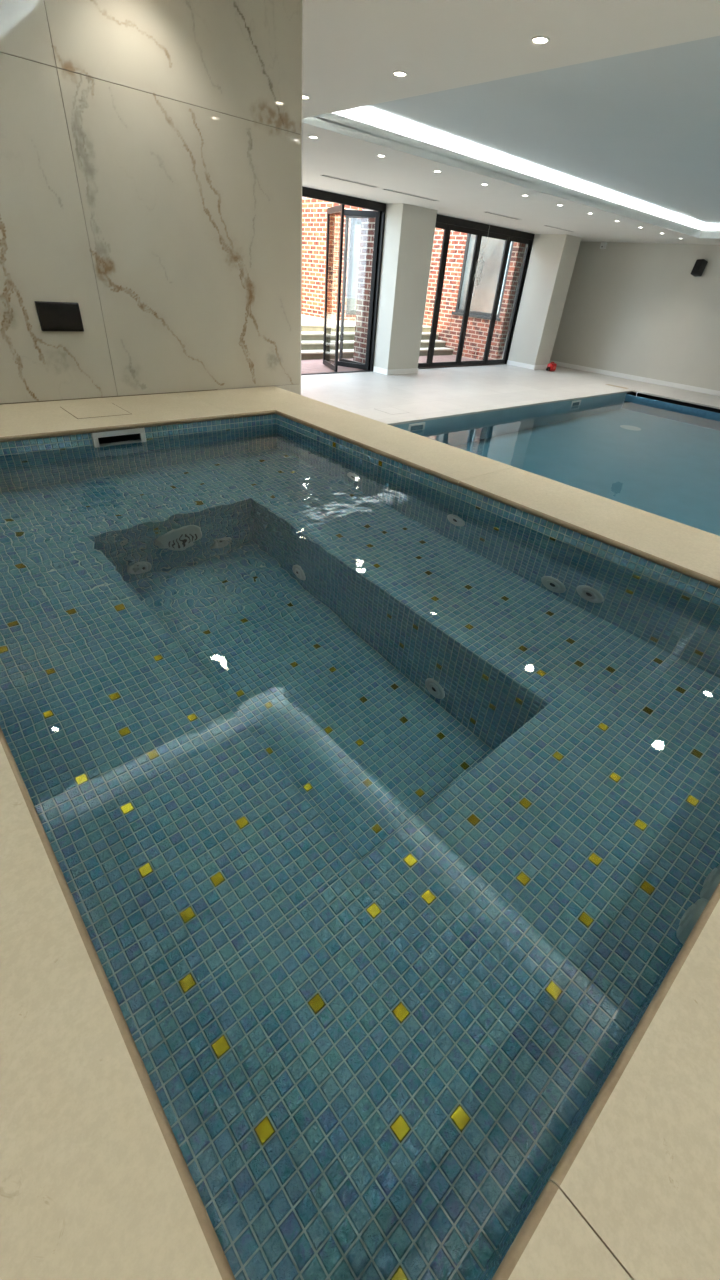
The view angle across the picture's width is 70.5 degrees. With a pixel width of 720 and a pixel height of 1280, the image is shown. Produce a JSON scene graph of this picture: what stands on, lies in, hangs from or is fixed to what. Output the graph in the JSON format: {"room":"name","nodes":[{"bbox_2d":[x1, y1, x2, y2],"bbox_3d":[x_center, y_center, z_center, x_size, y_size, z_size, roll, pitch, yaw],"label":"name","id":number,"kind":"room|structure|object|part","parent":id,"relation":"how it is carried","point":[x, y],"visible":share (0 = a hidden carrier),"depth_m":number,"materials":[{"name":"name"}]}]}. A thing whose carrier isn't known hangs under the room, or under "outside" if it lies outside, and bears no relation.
{"room":"indoor swimming pool","nodes":[
{"label":"indoor swimming pool","id":0,"kind":"room"},
{"bbox_2d":[0,0,302,404],"bbox_3d":[-1.977,-1.489,1.995,4.108,3.080,0.252,-24,45,-35],"label":"wall","id":1,"kind":"structure","parent":0,"point":[151,151],"depth_m":2.40,"materials":[{"name":"beige stone"}]},
{"bbox_2d":[35,301,83,331],"bbox_3d":[-1.406,-1.516,2.388,0.185,0.117,0.016,-24,45,-35],"label":"control panel","id":2,"kind":"object","parent":1,"relation":"attached to","point":[53,316],"visible":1,"depth_m":2.38,"materials":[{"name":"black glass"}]},
{"bbox_3d":[-0.453,-2.036,3.266,0.007,2.652,0.252,-24,45,-35],"label":"trim","id":3,"kind":"part","parent":1,"relation":"part of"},
{"bbox_2d":[301,314,355,323],"bbox_3d":[-4.979,-10.416,16.214,26.000,0.679,12.600,-24,45,-35],"label":"terrace","id":4,"kind":"object","parent":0,"point":[305,318],"depth_m":13.04,"materials":[{"name":"stone"}]},
{"bbox_2d":[302,198,361,320],"bbox_3d":[-0.237,-10.284,13.945,2.550,2.490,2.200,-24,45,-35],"label":"brick wall","id":5,"kind":"structure","parent":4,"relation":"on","point":[314,212],"depth_m":13.03,"materials":[{"name":"brick"}]},
{"bbox_3d":[0.112,-9.580,13.173,0.880,1.780,0.012,-24,45,-35],"label":"pane","id":6,"kind":"part","parent":5,"relation":"part of","materials":[{"name":"glass"}]},
{"bbox_2d":[301,323,453,359],"bbox_3d":[-2.419,-6.380,10.855,12.020,0.600,1.470,-24,45,-35],"label":"steps","id":7,"kind":"structure","parent":4,"relation":"on","point":[312,334],"depth_m":11.96,"materials":[{"name":"grey stone"}]},
{"bbox_2d":[423,228,525,359],"bbox_3d":[2.543,-9.392,13.367,0.360,3.350,3.580,-24,45,-35],"label":"brick wall","id":8,"kind":"structure","parent":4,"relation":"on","point":[461,245],"depth_m":13.06,"materials":[{"name":"red brick"}]},
{"bbox_3d":[3.001,-8.369,13.162,0.120,0.060,1.560,-24,45,-35],"label":"sill","id":9,"kind":"part","parent":8,"relation":"part of","materials":[{"name":"grey stone"}]},
{"bbox_3d":[3.107,-9.108,12.675,0.012,1.580,1.300,-24,45,-35],"label":"pane","id":10,"kind":"part","parent":8,"relation":"part of","materials":[{"name":"glass"}]},
{"bbox_2d":[301,355,475,373],"bbox_3d":[-1.296,-5.523,10.307,11.500,0.018,1.556,-24,45,-35],"label":"deck boards","id":11,"kind":"object","parent":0,"point":[315,365],"visible":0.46,"depth_m":10.85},
{"bbox_2d":[353,208,374,363],"bbox_3d":[0.409,-7.131,10.191,0.820,3.030,0.440,-24,45,-35],"label":"pillar","id":12,"kind":"structure","parent":11,"relation":"on","point":[367,224],"depth_m":10.02,"materials":[{"name":"brick"}]},
{"bbox_2d":[302,186,532,368],"bbox_3d":[-1.077,-6.203,8.668,16.230,3.080,0.250,-24,45,-35],"label":"wall","id":13,"kind":"structure","parent":0,"point":[302,186],"depth_m":11.89,"materials":[{"name":"white paint"}]},
{"bbox_2d":[301,187,385,374],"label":"door","id":14,"kind":"structure","parent":13,"relation":"in","point":[379,212],"depth_m":9.64,"materials":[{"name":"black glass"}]},
{"bbox_2d":[418,214,534,368],"bbox_3d":[2.434,-7.603,11.383,3.870,2.658,0.100,-24,45,-35],"label":"door","id":15,"kind":"structure","parent":13,"relation":"in","point":[449,224],"depth_m":11.37,"materials":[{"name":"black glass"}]},
{"bbox_2d":[301,364,719,425],"bbox_3d":[2.243,-2.466,6.513,16.230,0.030,10.400,-24,45,-35],"label":"floor","id":16,"kind":"structure","parent":0,"point":[427,394],"depth_m":9.62,"materials":[{"name":"tile"}]},
{"bbox_2d":[376,407,408,414],"bbox_3d":[0.472,-3.415,7.581,0.362,0.004,0.392,-24,45,-35],"label":"floor hatch","id":17,"kind":"object","parent":16,"relation":"in","point":[390,410],"visible":1,"depth_m":7.57,"materials":[{"name":"stone"}]},
{"bbox_2d":[374,203,436,369],"bbox_3d":[0.845,-6.677,9.888,0.880,2.652,0.400,-24,45,-35],"label":"pillar","id":18,"kind":"structure","parent":16,"relation":"on","point":[409,229],"depth_m":9.61,"materials":[{"name":"white paint"}]},
{"bbox_2d":[373,366,417,374],"bbox_3d":[0.754,-5.640,10.627,0.908,0.098,0.414,-24,45,-35],"label":"baseboard","id":19,"kind":"structure","parent":18,"relation":"attached to","point":[376,369],"depth_m":10.43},
{"bbox_2d":[508,234,580,364],"bbox_3d":[4.415,-8.133,12.367,0.660,2.652,0.810,-24,45,-35],"label":"pillar","id":20,"kind":"structure","parent":16,"relation":"on","point":[552,260],"depth_m":12.06,"materials":[{"name":"white paint"}]},
{"bbox_2d":[507,360,547,369],"bbox_3d":[4.325,-7.095,13.107,0.688,0.098,0.824,-24,45,-35],"label":"baseboard","id":21,"kind":"structure","parent":20,"relation":"attached to","point":[513,363],"depth_m":12.88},
{"bbox_2d":[546,362,556,370],"bbox_3d":[4.733,-6.799,12.657,0.379,0.202,0.168,-24,45,-35],"label":"tool","id":22,"kind":"object","parent":16,"relation":"on","point":[551,366],"visible":1,"depth_m":12.62,"materials":[{"name":"red plastic"}]},
{"bbox_2d":[393,392,719,430],"bbox_3d":[4.149,-2.306,7.753,9.190,1.448,4.546,-24,45,-35],"label":"pool coping","id":23,"kind":"object","parent":16,"relation":"in","point":[700,409],"visible":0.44,"depth_m":9.51,"materials":[{"name":"blue tile"}]},
{"bbox_2d":[409,398,719,535],"bbox_3d":[3.940,-2.155,7.636,8.644,1.331,4.544,-24,45,-35],"label":"pool water","id":24,"kind":"object","parent":23,"relation":"on","point":[663,461],"visible":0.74,"depth_m":7.05,"materials":[{"name":"blue liquid"}]},
{"bbox_2d":[302,0,719,244],"bbox_3d":[2.416,-4.747,4.920,16.230,0.238,10.500,-24,45,-35],"label":"ceiling","id":25,"kind":"structure","parent":0,"point":[616,116],"depth_m":4.36,"materials":[{"name":"white paint"}]},
{"bbox_2d":[320,175,378,187],"bbox_3d":[-0.131,-6.412,7.116,0.994,0.009,0.094,-24,45,-35],"label":"ceiling vent","id":26,"kind":"object","parent":25,"relation":"in","point":[320,175],"visible":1,"depth_m":7.08,"materials":[{"name":"grey metal"}]},
{"bbox_2d":[393,71,406,76],"bbox_3d":[0.251,-3.557,3.199,0.092,0.006,0.092,-24,45,-35],"label":"recessed light","id":27,"kind":"object","parent":25,"relation":"in","point":[396,73],"visible":1,"depth_m":3.20,"materials":[{"name":"white plastic"}]},
{"bbox_2d":[382,189,437,200],"bbox_3d":[0.795,-6.830,7.817,1.164,0.009,0.094,-24,45,-35],"label":"ceiling vent","id":28,"kind":"object","parent":25,"relation":"in","point":[382,189],"visible":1,"depth_m":7.78,"materials":[{"name":"grey metal"}]},
{"bbox_2d":[472,226,489,295],"bbox_3d":[2.570,-8.078,10.854,0.210,1.252,0.086,-24,45,-35],"label":"hanging cable","id":29,"kind":"object","parent":25,"relation":"hanging from","point":[478,263],"visible":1,"depth_m":10.96,"materials":[{"name":"white plastic"}]},
{"bbox_2d":[485,212,520,219],"bbox_3d":[2.573,-7.635,9.162,1.024,0.009,0.094,-24,45,-35],"label":"ceiling vent","id":30,"kind":"object","parent":25,"relation":"in","point":[485,212],"visible":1,"depth_m":9.16,"materials":[{"name":"grey metal"}]},
{"bbox_2d":[531,36,549,43],"bbox_3d":[0.922,-3.067,2.604,0.092,0.006,0.092,-24,45,-35],"label":"recessed light","id":31,"kind":"object","parent":25,"relation":"in","point":[537,39],"visible":1,"depth_m":2.60,"materials":[{"name":"white plastic"}]},
{"bbox_2d":[543,225,574,231],"bbox_3d":[4.036,-8.296,10.269,1.084,0.009,0.094,-24,45,-35],"label":"ceiling vent","id":32,"kind":"object","parent":25,"relation":"in","point":[543,225],"visible":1,"depth_m":10.23,"materials":[{"name":"grey metal"}]},
{"bbox_2d":[550,241,719,390],"bbox_3d":[8.519,-6.488,10.287,0.200,3.080,10.800,-24,45,-35],"label":"wall","id":33,"kind":"structure","parent":0,"point":[637,309],"depth_m":11.87,"materials":[{"name":"white paint"}]},
{"bbox_2d":[600,242,606,248],"bbox_3d":[5.741,-9.310,12.011,0.096,0.130,0.120,-24,45,-35],"label":"sensor","id":34,"kind":"object","parent":33,"relation":"attached to","point":[603,244],"visible":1,"depth_m":11.98,"materials":[{"name":"white plastic"}]},
{"bbox_2d":[549,360,719,395],"bbox_3d":[8.362,-5.245,11.047,0.016,0.098,10.300,-24,45,-35],"label":"baseboard","id":35,"kind":"structure","parent":33,"relation":"attached to","point":[567,365],"depth_m":12.40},
{"bbox_2d":[691,259,707,276],"bbox_3d":[7.197,-7.891,10.799,0.246,0.303,0.188,-10,38,-21],"label":"loudspeaker","id":36,"kind":"object","parent":33,"relation":"attached to","point":[698,269],"visible":1,"depth_m":10.74,"materials":[{"name":"black plastic"}]},
{"bbox_2d":[691,259,702,272],"bbox_3d":[7.117,-7.892,10.756,0.066,0.247,0.165,-11,39,-21],"label":"grille","id":37,"kind":"object","parent":36,"relation":"attached to","point":[698,267],"depth_m":10.74,"materials":[{"name":"black plastic"}]},
{"bbox_3d":[-0.492,0.575,1.077,3.894,0.966,4.750,-24,45,-35],"label":"floor","id":38,"kind":"structure","parent":0,"visible":0},
{"bbox_2d":[0,386,719,1279],"bbox_3d":[-0.487,0.552,1.066,3.896,0.958,4.744,-24,45,-35],"label":"pool coping","id":39,"kind":"object","parent":38,"relation":"in","point":[97,1182],"visible":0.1,"depth_m":0.49,"materials":[{"name":"beige stone"}]},
{"bbox_2d":[61,403,130,418],"bbox_3d":[-1.269,-1.102,2.446,0.246,0.003,0.258,-24,45,-35],"label":"access hatch","id":40,"kind":"object","parent":39,"relation":"on","point":[106,409],"visible":1,"depth_m":2.44,"materials":[{"name":"beige stone"}]},
{"bbox_2d":[0,424,719,1279],"bbox_3d":[-0.268,0.077,1.805,1.685,0.874,2.607,-24,45,-35],"label":"hot tub","id":41,"kind":"object","parent":39,"relation":"in","point":[377,808],"visible":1,"depth_m":0.82,"materials":[{"name":"teal tile"}]}
]}

